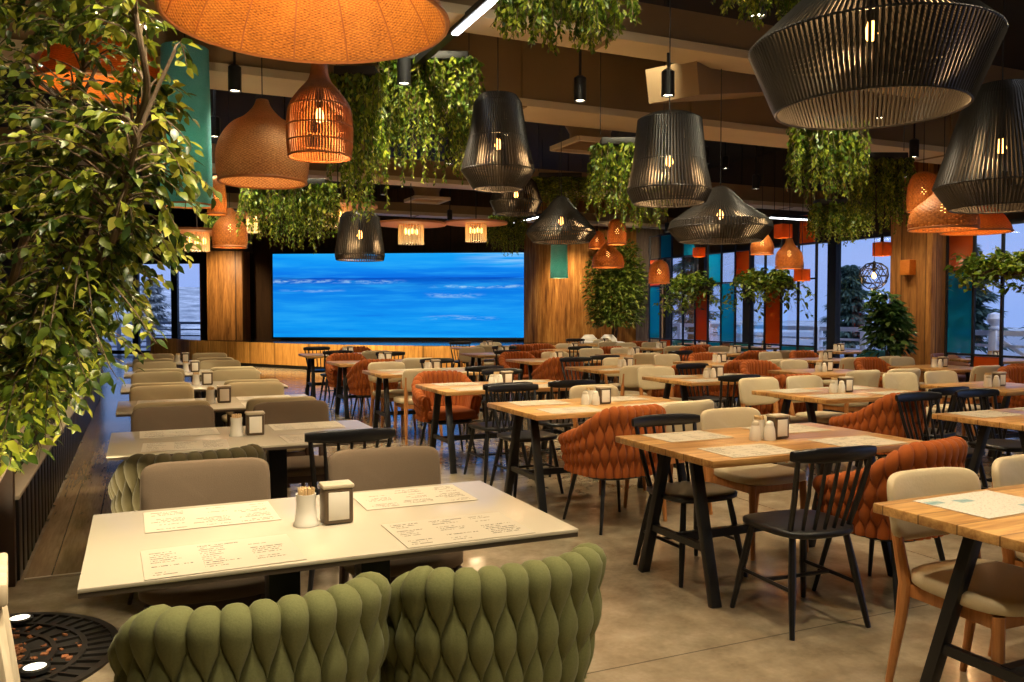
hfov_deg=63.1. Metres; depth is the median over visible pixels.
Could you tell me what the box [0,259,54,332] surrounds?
wall
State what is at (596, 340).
upholstered chair
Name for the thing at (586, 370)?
dining table
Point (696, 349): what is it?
woven armchair
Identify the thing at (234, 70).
ceiling spotlight
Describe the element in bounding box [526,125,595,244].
pendant lamp
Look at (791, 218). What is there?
diffuser
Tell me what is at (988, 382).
pepper shaker
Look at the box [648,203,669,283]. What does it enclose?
pendant lamp
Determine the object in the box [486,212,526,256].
hanging plant
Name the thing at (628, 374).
upholstered chair
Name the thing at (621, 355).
dining table
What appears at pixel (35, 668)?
uplight
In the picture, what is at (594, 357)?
spindle chair
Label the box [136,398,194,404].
menu sheet
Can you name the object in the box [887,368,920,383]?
upholstered chair
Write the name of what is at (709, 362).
dining table
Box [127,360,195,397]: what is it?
table
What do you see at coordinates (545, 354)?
upholstered chair
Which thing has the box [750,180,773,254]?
pendant lamp
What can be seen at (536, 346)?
woven armchair
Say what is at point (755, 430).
pepper shaker
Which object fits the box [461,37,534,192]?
pendant lamp
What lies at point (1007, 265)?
hanging plant
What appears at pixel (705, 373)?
pepper shaker
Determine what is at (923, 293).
column
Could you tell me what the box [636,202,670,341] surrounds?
wall
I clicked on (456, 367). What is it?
menu sheet
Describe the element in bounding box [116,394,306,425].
table
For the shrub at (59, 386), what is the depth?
7.92 m
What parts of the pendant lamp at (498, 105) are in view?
cord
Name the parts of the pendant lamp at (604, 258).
lamp shade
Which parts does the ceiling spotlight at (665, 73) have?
rod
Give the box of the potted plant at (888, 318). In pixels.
[858,288,918,356]
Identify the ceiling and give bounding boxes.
[0,0,1023,207]
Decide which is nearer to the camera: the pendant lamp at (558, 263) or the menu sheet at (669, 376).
the menu sheet at (669, 376)
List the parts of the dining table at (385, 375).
leg, leg, leg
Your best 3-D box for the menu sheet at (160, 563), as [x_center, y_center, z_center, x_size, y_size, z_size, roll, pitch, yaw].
[-0.833,0.615,2.396,0.420,0.002,0.296,-1,2,-26]
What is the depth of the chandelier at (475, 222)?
13.13 m
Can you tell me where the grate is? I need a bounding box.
[9,612,117,681]
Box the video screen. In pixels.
[271,251,523,340]
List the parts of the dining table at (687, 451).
leg, leg, leg, leg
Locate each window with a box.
[60,260,198,353]
[648,213,817,358]
[663,254,700,342]
[701,247,745,341]
[745,238,831,349]
[830,232,890,368]
[948,217,1023,352]
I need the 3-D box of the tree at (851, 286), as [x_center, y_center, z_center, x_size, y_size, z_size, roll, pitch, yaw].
[11.701,-1.026,28.953,2.480,3.247,2.505,-1,2,-15]
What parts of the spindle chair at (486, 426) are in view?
leg, leg, seat, leg, rail, leg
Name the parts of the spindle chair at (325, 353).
leg, leg, rail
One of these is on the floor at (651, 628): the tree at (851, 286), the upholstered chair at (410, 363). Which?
the upholstered chair at (410, 363)
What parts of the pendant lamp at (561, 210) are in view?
cord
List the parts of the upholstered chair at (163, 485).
seat, backrest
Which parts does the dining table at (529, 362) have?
leg, leg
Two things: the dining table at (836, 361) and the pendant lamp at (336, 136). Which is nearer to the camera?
the pendant lamp at (336, 136)
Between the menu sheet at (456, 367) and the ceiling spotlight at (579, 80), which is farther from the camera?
the menu sheet at (456, 367)
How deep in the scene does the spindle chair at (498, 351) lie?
13.10 m
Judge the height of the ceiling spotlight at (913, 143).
1.595 m
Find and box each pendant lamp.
[30,22,159,104]
[154,0,449,63]
[206,90,227,215]
[212,91,247,248]
[215,57,308,189]
[285,63,352,163]
[335,167,384,261]
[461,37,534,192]
[490,174,541,216]
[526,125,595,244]
[550,125,567,277]
[589,229,604,248]
[592,201,623,268]
[607,131,626,245]
[627,0,711,207]
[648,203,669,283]
[668,1,773,244]
[748,0,1008,129]
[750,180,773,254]
[775,197,802,268]
[906,106,936,213]
[907,55,979,232]
[932,0,1023,213]
[939,0,1014,235]
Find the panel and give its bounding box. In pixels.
[160,34,212,208]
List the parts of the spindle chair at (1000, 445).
leg, rail, seat, leg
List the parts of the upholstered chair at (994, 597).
leg, backrest, seat, leg, leg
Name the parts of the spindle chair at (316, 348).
rail, seat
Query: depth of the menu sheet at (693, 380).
8.49 m
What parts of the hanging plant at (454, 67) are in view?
planter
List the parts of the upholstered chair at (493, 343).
seat, backrest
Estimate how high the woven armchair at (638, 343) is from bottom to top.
0.844 m
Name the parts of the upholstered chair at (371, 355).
backrest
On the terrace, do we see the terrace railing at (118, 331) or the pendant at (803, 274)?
the terrace railing at (118, 331)
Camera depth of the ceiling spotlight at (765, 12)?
5.19 m
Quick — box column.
[890,162,945,381]
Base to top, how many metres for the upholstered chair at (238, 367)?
0.847 m
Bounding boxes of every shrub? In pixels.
[0,343,67,423]
[0,349,52,439]
[18,342,77,400]
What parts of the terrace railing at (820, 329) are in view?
post, post, post, rail, rail, rail, post, post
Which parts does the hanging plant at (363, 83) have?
planter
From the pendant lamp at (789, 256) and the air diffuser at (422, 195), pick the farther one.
the air diffuser at (422, 195)
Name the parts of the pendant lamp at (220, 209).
cord, lamp shade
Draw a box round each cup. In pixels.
[175,353,180,361]
[183,361,189,371]
[191,372,200,385]
[206,387,215,403]
[229,413,243,436]
[293,486,318,527]
[424,360,429,368]
[493,372,498,382]
[586,387,593,403]
[617,357,622,367]
[705,366,710,377]
[712,353,716,361]
[753,415,764,438]
[818,351,822,358]
[830,377,837,390]
[931,357,936,366]
[983,373,991,385]
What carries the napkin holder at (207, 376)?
on the table at (199, 388)
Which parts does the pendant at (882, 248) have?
lamp shade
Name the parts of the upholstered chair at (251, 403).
backrest, seat, leg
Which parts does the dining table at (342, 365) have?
leg, leg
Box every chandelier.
[157,213,211,244]
[235,211,269,223]
[335,163,377,216]
[380,118,445,234]
[445,191,507,233]
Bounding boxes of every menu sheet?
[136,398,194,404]
[140,427,219,438]
[140,534,306,580]
[141,439,229,451]
[143,501,280,533]
[236,395,290,399]
[268,421,344,430]
[279,434,303,442]
[353,485,477,509]
[378,369,406,370]
[381,512,535,547]
[430,382,481,385]
[441,367,464,369]
[449,387,482,390]
[508,400,570,405]
[513,380,547,382]
[536,406,601,413]
[538,384,547,387]
[597,368,620,370]
[611,396,647,400]
[623,402,666,405]
[642,430,733,441]
[654,375,696,377]
[684,379,717,381]
[697,443,795,457]
[742,424,829,432]
[765,388,818,392]
[805,394,868,398]
[810,435,906,446]
[819,386,876,389]
[864,391,908,394]
[914,490,1023,518]
[948,410,1023,417]
[1006,407,1023,410]
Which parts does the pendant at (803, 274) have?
lamp shade, cord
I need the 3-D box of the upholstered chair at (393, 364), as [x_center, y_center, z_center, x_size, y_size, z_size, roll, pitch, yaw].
[-1.465,0.681,10.186,0.480,0.834,0.569,-1,2,-27]
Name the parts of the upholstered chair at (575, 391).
leg, backrest, leg, leg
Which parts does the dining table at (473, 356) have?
leg, leg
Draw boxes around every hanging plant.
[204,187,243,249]
[235,94,342,253]
[323,62,389,223]
[372,51,485,187]
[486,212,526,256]
[490,0,642,55]
[529,123,589,207]
[584,0,680,232]
[654,269,741,318]
[710,0,800,30]
[713,267,814,320]
[782,35,870,206]
[805,180,872,246]
[846,102,916,236]
[943,246,1023,295]
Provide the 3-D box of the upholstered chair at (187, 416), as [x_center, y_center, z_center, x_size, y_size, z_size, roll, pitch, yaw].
[-2.055,0.849,5.125,0.496,0.851,0.572,-1,2,-27]
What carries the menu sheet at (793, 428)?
on the dining table at (687, 451)
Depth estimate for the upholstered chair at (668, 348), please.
15.22 m
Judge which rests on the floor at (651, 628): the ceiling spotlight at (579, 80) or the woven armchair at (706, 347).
the woven armchair at (706, 347)
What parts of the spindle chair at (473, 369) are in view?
leg, rail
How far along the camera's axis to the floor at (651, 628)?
4.28 m
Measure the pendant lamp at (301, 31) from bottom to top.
2.194 m
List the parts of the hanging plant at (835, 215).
planter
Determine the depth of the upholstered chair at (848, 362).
11.37 m
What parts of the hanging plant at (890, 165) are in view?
planter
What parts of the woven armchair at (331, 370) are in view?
leg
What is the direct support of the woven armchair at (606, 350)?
on the floor at (651, 628)
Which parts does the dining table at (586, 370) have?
leg, leg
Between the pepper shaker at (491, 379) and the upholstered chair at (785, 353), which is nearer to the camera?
the pepper shaker at (491, 379)
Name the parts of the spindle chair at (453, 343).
rail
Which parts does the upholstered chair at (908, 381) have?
backrest, seat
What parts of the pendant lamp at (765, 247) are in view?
lamp shade, cord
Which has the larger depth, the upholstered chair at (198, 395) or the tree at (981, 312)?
the tree at (981, 312)
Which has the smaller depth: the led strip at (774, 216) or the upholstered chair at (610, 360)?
the upholstered chair at (610, 360)
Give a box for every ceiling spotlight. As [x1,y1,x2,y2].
[211,89,219,137]
[228,51,241,92]
[380,184,386,194]
[397,56,410,85]
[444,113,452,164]
[447,189,451,219]
[574,49,585,102]
[661,0,674,97]
[665,210,668,231]
[704,140,708,164]
[722,142,728,168]
[750,0,766,18]
[752,145,759,188]
[877,88,885,119]
[909,32,918,157]
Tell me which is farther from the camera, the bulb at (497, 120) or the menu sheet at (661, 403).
the bulb at (497, 120)
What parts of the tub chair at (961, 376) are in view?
seat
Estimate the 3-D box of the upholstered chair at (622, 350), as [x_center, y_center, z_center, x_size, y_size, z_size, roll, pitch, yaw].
[2.009,0.537,14.341,0.480,0.834,0.569,-1,2,-26]
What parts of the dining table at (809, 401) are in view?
leg, leg, leg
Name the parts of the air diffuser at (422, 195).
frame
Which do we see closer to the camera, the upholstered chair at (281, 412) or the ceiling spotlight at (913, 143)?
the upholstered chair at (281, 412)
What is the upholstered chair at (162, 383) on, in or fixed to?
on the floor at (651, 628)
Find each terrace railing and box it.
[87,322,199,350]
[672,323,875,357]
[957,312,1023,363]
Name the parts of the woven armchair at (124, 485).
leg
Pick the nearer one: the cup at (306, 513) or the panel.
the cup at (306, 513)
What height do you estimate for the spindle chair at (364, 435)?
0.854 m
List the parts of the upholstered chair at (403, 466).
leg, backrest, seat, leg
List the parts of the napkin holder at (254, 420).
lid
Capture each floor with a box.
[1,354,1023,681]
[25,385,130,577]
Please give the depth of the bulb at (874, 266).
11.18 m
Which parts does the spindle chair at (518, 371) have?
leg, rail, leg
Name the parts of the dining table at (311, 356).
leg, leg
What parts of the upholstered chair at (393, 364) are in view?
leg, leg, backrest, seat, leg, leg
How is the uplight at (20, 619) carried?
on the grate
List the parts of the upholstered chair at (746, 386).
backrest, leg, seat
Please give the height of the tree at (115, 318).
4.238 m
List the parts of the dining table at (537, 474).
leg, leg, leg, leg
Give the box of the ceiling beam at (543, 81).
[0,0,1023,170]
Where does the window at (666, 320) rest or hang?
in the wall at (767, 163)
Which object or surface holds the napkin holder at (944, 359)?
on the dining table at (958, 369)
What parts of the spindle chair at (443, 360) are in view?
rail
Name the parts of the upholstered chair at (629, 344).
backrest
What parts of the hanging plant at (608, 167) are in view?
planter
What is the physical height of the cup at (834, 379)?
0.126 m
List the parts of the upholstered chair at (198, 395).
backrest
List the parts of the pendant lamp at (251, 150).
lamp shade, cord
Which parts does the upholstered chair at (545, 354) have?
backrest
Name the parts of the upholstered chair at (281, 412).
backrest, seat, leg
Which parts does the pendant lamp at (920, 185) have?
lamp shade, cord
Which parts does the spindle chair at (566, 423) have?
leg, leg, seat, rail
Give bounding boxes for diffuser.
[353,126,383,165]
[404,186,450,204]
[550,126,611,154]
[769,217,807,219]
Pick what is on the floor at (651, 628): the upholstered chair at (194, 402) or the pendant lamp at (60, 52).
the upholstered chair at (194, 402)
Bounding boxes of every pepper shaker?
[488,374,494,383]
[581,391,589,404]
[703,368,708,377]
[749,421,761,440]
[815,363,820,371]
[829,380,836,392]
[984,375,991,386]
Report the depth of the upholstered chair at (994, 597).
3.13 m
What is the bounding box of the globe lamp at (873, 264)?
[858,166,888,289]
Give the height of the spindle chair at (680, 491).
0.854 m
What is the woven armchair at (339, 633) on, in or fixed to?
on the floor at (651, 628)
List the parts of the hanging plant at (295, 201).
planter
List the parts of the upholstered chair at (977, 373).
leg, backrest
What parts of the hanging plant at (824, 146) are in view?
planter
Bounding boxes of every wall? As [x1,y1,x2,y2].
[0,203,98,260]
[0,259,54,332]
[99,208,198,260]
[199,188,523,345]
[524,194,636,343]
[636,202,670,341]
[663,149,1023,254]
[944,182,1023,408]
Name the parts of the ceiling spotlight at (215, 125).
rod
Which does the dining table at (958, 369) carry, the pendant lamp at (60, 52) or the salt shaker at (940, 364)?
the salt shaker at (940, 364)
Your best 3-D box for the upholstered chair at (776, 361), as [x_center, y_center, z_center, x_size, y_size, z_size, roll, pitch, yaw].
[3.466,0.647,11.180,0.480,0.834,0.569,-1,2,-22]
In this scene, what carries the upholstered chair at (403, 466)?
on the floor at (651, 628)
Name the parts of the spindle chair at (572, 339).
rail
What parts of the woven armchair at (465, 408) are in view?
leg, seat, seat, leg, leg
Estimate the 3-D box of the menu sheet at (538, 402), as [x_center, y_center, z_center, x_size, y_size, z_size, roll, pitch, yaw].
[0.203,0.475,6.420,0.420,0.002,0.296,-1,2,-22]
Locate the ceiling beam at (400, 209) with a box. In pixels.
[4,186,674,228]
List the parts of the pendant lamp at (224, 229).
cord, lamp shade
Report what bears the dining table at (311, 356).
on the floor at (651, 628)
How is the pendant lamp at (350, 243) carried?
hanging from the ceiling
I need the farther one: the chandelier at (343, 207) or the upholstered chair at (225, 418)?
the chandelier at (343, 207)
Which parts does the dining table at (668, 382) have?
leg, leg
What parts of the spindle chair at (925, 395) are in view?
rail, seat, leg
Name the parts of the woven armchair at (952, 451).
leg, leg, seat, leg, leg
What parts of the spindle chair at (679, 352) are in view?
rail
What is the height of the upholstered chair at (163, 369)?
0.847 m
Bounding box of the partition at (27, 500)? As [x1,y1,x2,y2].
[0,369,100,586]
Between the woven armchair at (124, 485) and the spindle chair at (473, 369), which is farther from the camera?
the spindle chair at (473, 369)
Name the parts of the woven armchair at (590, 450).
leg, leg, seat, leg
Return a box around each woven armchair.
[107,571,391,681]
[108,444,265,604]
[325,353,369,410]
[340,346,371,393]
[346,359,398,421]
[381,542,606,681]
[411,370,481,457]
[497,344,533,364]
[498,351,541,400]
[528,350,554,400]
[530,343,556,350]
[531,357,582,399]
[558,404,665,534]
[585,346,621,380]
[632,341,647,352]
[646,364,704,397]
[679,346,708,360]
[688,352,735,407]
[691,345,710,350]
[704,359,754,407]
[733,350,767,359]
[739,360,781,376]
[747,373,811,414]
[789,350,837,379]
[812,436,967,614]
[829,391,927,473]
[854,357,890,387]
[968,363,1023,427]
[997,366,1023,407]
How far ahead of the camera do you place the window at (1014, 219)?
13.09 m
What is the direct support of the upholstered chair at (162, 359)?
on the floor at (651, 628)
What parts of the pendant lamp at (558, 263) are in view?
lamp shade, cord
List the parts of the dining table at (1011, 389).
leg, leg, leg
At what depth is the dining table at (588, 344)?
17.97 m
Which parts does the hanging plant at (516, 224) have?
planter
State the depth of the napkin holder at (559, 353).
12.24 m
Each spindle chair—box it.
[303,346,335,396]
[304,428,395,591]
[319,350,352,403]
[375,351,404,358]
[420,358,464,426]
[449,341,470,367]
[453,365,503,441]
[463,382,532,482]
[481,368,523,456]
[486,350,520,401]
[487,383,563,497]
[492,345,516,362]
[528,379,594,476]
[559,357,590,418]
[566,338,584,356]
[568,346,591,394]
[590,355,619,383]
[631,413,747,587]
[668,350,692,360]
[676,363,725,407]
[718,374,759,407]
[730,445,876,640]
[895,391,987,487]
[920,386,968,440]
[955,388,1021,481]
[991,429,1007,475]
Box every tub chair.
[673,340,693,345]
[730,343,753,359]
[804,347,823,354]
[856,350,884,357]
[931,353,969,381]
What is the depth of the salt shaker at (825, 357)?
12.27 m
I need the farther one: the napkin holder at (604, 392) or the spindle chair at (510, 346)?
the spindle chair at (510, 346)
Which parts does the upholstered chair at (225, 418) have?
seat, backrest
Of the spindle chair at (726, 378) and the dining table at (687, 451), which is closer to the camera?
the dining table at (687, 451)
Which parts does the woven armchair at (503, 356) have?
seat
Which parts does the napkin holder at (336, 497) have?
lid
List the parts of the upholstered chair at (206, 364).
backrest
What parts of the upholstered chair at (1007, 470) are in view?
leg, backrest, seat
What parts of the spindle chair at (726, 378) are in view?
rail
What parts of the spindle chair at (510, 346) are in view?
rail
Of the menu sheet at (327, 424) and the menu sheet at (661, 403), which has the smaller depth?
the menu sheet at (327, 424)
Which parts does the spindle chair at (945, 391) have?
seat, rail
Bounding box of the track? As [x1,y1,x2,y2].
[411,31,455,72]
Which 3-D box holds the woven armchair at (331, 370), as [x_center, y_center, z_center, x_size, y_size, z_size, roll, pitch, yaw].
[-2.382,0.606,12.233,0.687,0.844,0.629,-1,2,-25]
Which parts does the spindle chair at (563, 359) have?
rail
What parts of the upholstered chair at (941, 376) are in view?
backrest, seat, leg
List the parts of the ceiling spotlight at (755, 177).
rod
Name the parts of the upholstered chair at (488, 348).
seat, backrest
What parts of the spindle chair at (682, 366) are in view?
rail, seat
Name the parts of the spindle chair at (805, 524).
leg, leg, seat, leg, rail, leg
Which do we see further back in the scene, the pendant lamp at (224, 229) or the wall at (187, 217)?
the wall at (187, 217)
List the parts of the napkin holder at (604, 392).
lid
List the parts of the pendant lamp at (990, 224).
lamp shade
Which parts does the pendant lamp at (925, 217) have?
lamp shade, cord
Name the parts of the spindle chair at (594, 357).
rail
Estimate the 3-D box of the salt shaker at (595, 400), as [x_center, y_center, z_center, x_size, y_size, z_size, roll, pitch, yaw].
[0.631,0.428,6.291,0.068,0.107,0.068,-1,2,-24]
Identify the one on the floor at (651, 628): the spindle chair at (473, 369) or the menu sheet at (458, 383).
the spindle chair at (473, 369)
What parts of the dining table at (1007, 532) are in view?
leg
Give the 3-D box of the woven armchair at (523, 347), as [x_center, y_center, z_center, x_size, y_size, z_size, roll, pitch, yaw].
[0.071,0.473,16.036,0.687,0.844,0.629,-1,2,-22]
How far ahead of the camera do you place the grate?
3.63 m
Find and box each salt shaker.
[497,374,502,382]
[591,391,599,404]
[621,359,626,367]
[710,368,715,377]
[716,355,720,362]
[763,421,775,440]
[821,363,826,371]
[823,352,827,359]
[837,380,845,392]
[937,359,942,367]
[992,375,999,386]
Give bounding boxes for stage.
[150,337,561,369]
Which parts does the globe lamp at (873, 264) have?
cord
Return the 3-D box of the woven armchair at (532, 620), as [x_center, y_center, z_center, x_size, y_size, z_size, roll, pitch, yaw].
[-0.084,0.974,2.474,0.691,0.786,0.628,-1,2,-26]
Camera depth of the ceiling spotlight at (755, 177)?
12.50 m
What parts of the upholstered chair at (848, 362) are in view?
seat, backrest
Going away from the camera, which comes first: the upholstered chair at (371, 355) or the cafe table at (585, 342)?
the upholstered chair at (371, 355)
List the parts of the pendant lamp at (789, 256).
lamp shade, cord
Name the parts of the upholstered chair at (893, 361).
backrest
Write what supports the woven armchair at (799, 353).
on the floor at (651, 628)
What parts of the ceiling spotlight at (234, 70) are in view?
rod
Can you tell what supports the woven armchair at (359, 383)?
on the floor at (651, 628)
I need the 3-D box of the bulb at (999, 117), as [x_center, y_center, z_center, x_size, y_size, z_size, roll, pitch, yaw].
[2.926,-1.238,4.985,0.060,0.239,0.058,-1,2,-24]
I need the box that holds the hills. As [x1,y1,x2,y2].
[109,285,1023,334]
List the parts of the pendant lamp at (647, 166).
cord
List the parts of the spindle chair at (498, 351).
rail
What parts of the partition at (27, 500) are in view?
post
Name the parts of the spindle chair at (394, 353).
rail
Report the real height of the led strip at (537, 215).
1.538 m
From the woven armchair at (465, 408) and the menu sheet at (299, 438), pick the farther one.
the woven armchair at (465, 408)
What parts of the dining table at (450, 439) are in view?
leg, leg, leg, leg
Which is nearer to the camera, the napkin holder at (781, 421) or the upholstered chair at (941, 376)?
the napkin holder at (781, 421)
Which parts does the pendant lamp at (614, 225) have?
lamp shade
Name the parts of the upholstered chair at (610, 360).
backrest, seat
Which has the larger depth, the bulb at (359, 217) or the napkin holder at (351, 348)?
the napkin holder at (351, 348)
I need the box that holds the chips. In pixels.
[11,626,81,678]
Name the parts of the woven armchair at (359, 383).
leg, leg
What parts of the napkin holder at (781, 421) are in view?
lid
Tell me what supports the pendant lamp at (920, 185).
hanging from the ceiling
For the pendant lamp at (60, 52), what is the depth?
6.34 m
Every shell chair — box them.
[581,334,596,347]
[601,334,616,340]
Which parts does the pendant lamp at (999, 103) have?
cord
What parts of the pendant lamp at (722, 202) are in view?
cord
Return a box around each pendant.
[693,245,704,256]
[774,171,792,238]
[794,178,809,280]
[872,217,891,256]
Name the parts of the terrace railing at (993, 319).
rail, rail, rail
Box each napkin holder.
[182,352,188,361]
[190,360,199,371]
[201,371,212,384]
[217,385,231,402]
[245,411,264,435]
[319,479,353,524]
[347,346,353,352]
[384,352,391,358]
[431,359,440,367]
[501,371,512,382]
[555,350,562,357]
[595,386,611,403]
[624,357,633,365]
[633,347,639,353]
[660,341,666,347]
[712,365,723,377]
[718,353,726,361]
[734,345,740,352]
[766,413,789,438]
[822,360,833,370]
[824,350,832,358]
[837,343,844,350]
[838,376,853,391]
[937,356,947,366]
[992,372,1006,385]
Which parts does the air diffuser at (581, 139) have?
frame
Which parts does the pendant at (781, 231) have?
lamp shade, cord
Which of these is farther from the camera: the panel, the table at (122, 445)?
the panel
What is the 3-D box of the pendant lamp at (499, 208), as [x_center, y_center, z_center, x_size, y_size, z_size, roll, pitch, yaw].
[0.053,-2.750,10.963,0.698,2.161,0.698,-1,2,-24]
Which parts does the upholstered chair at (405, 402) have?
leg, seat, leg, backrest, leg, leg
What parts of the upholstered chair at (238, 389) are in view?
backrest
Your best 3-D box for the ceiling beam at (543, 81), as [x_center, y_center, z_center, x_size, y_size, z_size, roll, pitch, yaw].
[0.910,-2.631,8.761,15.900,0.670,0.610,-1,2,-24]
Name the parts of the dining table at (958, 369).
leg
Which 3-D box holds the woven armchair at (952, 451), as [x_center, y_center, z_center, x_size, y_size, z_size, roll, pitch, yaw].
[1.911,0.884,4.226,0.687,0.844,0.629,-1,2,-32]
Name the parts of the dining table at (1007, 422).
leg, plate, leg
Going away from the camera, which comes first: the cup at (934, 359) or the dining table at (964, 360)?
the cup at (934, 359)
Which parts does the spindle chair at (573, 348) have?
rail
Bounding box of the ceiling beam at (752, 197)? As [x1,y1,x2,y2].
[0,127,830,211]
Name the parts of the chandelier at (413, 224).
stem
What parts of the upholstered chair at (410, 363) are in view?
backrest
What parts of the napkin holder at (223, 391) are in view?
lid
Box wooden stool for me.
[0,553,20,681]
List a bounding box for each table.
[77,481,577,602]
[106,420,392,498]
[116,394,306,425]
[120,381,287,426]
[124,369,260,397]
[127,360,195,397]
[298,352,392,397]
[327,359,402,418]
[362,369,488,427]
[415,379,570,473]
[450,347,468,366]
[460,352,541,397]
[487,395,686,512]
[506,358,602,400]
[540,349,585,365]
[565,364,671,418]
[578,343,598,379]
[581,341,624,343]
[595,353,632,379]
[615,422,920,607]
[640,347,663,352]
[642,373,773,406]
[673,360,731,407]
[678,343,705,345]
[699,352,743,359]
[741,346,778,350]
[752,386,913,475]
[768,368,884,412]
[783,357,841,409]
[810,350,862,357]
[873,484,1023,681]
[888,364,977,426]
[920,381,1023,460]
[932,409,1023,488]
[949,358,1023,406]
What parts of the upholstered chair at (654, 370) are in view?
backrest, leg, seat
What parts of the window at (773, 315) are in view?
post, glass panel, post, glass panel, glass panel, post, post, glass panel, post, glass panel, post, glass panel, glass panel, post, glass panel, rail, rail, rail, rail, post, glass panel, post, post, glass panel, post, glass panel, post, glass panel, post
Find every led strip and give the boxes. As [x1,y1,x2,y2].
[449,0,497,35]
[521,139,542,220]
[768,170,811,219]
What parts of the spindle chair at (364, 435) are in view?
leg, rail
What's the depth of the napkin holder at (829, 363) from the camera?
9.82 m
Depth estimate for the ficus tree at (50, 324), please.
3.13 m
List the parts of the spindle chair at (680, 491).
leg, rail, leg, seat, leg, leg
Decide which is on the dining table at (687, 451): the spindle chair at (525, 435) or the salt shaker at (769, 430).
the salt shaker at (769, 430)
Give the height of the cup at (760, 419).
0.126 m
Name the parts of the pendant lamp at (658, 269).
lamp shade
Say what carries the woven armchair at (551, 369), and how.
on the floor at (651, 628)
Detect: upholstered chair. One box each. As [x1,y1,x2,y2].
[129,385,193,417]
[130,382,190,388]
[131,371,183,383]
[131,405,214,431]
[132,358,173,370]
[132,400,209,411]
[133,361,176,370]
[135,368,184,381]
[138,457,270,610]
[140,353,174,360]
[192,352,226,359]
[196,357,233,397]
[199,360,240,394]
[210,366,254,416]
[213,369,259,380]
[222,379,279,426]
[226,381,289,487]
[246,396,315,487]
[253,400,329,483]
[328,446,462,583]
[358,350,387,401]
[368,361,415,431]
[393,368,442,444]
[397,357,430,418]
[459,347,484,366]
[469,345,497,381]
[480,342,501,380]
[541,351,568,399]
[555,343,576,356]
[569,384,645,495]
[579,348,615,382]
[593,339,611,347]
[598,341,617,347]
[602,357,646,392]
[610,347,632,353]
[616,342,636,382]
[619,365,652,395]
[623,399,713,520]
[633,352,659,364]
[637,366,692,400]
[641,342,661,353]
[654,354,679,365]
[663,346,682,353]
[700,407,808,560]
[708,346,729,359]
[738,377,809,471]
[758,351,782,359]
[768,359,793,366]
[777,350,794,357]
[780,360,808,369]
[786,375,855,466]
[817,370,879,412]
[822,357,859,386]
[878,356,899,363]
[882,372,947,440]
[885,467,1023,681]
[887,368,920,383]
[889,357,924,390]
[924,370,992,435]
[940,365,1000,435]
[988,454,1023,656]
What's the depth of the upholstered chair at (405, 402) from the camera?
9.13 m
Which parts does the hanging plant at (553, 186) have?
planter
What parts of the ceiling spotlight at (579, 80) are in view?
rod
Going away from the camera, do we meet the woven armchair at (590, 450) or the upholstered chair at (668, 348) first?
the woven armchair at (590, 450)
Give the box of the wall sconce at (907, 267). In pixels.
[900,259,915,274]
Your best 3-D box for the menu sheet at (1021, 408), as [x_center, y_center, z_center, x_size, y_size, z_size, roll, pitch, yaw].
[3.826,0.490,5.983,0.420,0.002,0.296,-1,2,-24]
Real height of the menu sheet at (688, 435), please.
0.002 m
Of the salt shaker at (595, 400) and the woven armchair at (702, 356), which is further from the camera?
the woven armchair at (702, 356)
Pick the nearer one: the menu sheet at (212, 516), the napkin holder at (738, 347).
the menu sheet at (212, 516)
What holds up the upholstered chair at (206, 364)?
on the floor at (651, 628)
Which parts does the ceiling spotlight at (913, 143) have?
rod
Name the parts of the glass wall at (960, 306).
post, glass panel, glass panel, post, rail, glass panel, post, rail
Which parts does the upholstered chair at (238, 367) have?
backrest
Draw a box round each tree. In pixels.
[0,0,221,481]
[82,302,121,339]
[127,278,181,336]
[580,237,648,337]
[673,257,719,341]
[811,265,884,356]
[965,245,1014,357]
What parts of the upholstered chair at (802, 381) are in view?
leg, backrest, leg, seat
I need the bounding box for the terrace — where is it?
[102,332,1023,365]
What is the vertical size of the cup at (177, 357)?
0.126 m
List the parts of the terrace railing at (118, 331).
post, post, rail, rail, rail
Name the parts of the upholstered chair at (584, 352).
backrest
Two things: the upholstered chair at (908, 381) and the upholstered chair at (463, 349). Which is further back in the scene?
the upholstered chair at (463, 349)
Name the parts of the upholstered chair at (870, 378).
seat, leg, backrest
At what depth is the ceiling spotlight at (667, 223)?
19.24 m
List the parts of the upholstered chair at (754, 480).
leg, backrest, leg, leg, seat, leg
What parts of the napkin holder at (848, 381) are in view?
lid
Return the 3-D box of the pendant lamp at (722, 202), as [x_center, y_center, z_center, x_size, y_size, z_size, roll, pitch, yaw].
[1.871,-2.301,7.451,0.924,2.815,0.924,0,2,-9]
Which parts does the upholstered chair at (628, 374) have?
leg, seat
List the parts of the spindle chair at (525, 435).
leg, rail, leg, seat, leg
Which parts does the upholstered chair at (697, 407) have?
leg, leg, leg, backrest, leg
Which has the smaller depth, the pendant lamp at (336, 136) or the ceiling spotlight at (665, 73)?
the pendant lamp at (336, 136)
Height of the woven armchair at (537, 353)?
0.844 m
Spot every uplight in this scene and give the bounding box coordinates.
[10,614,33,625]
[19,661,50,676]

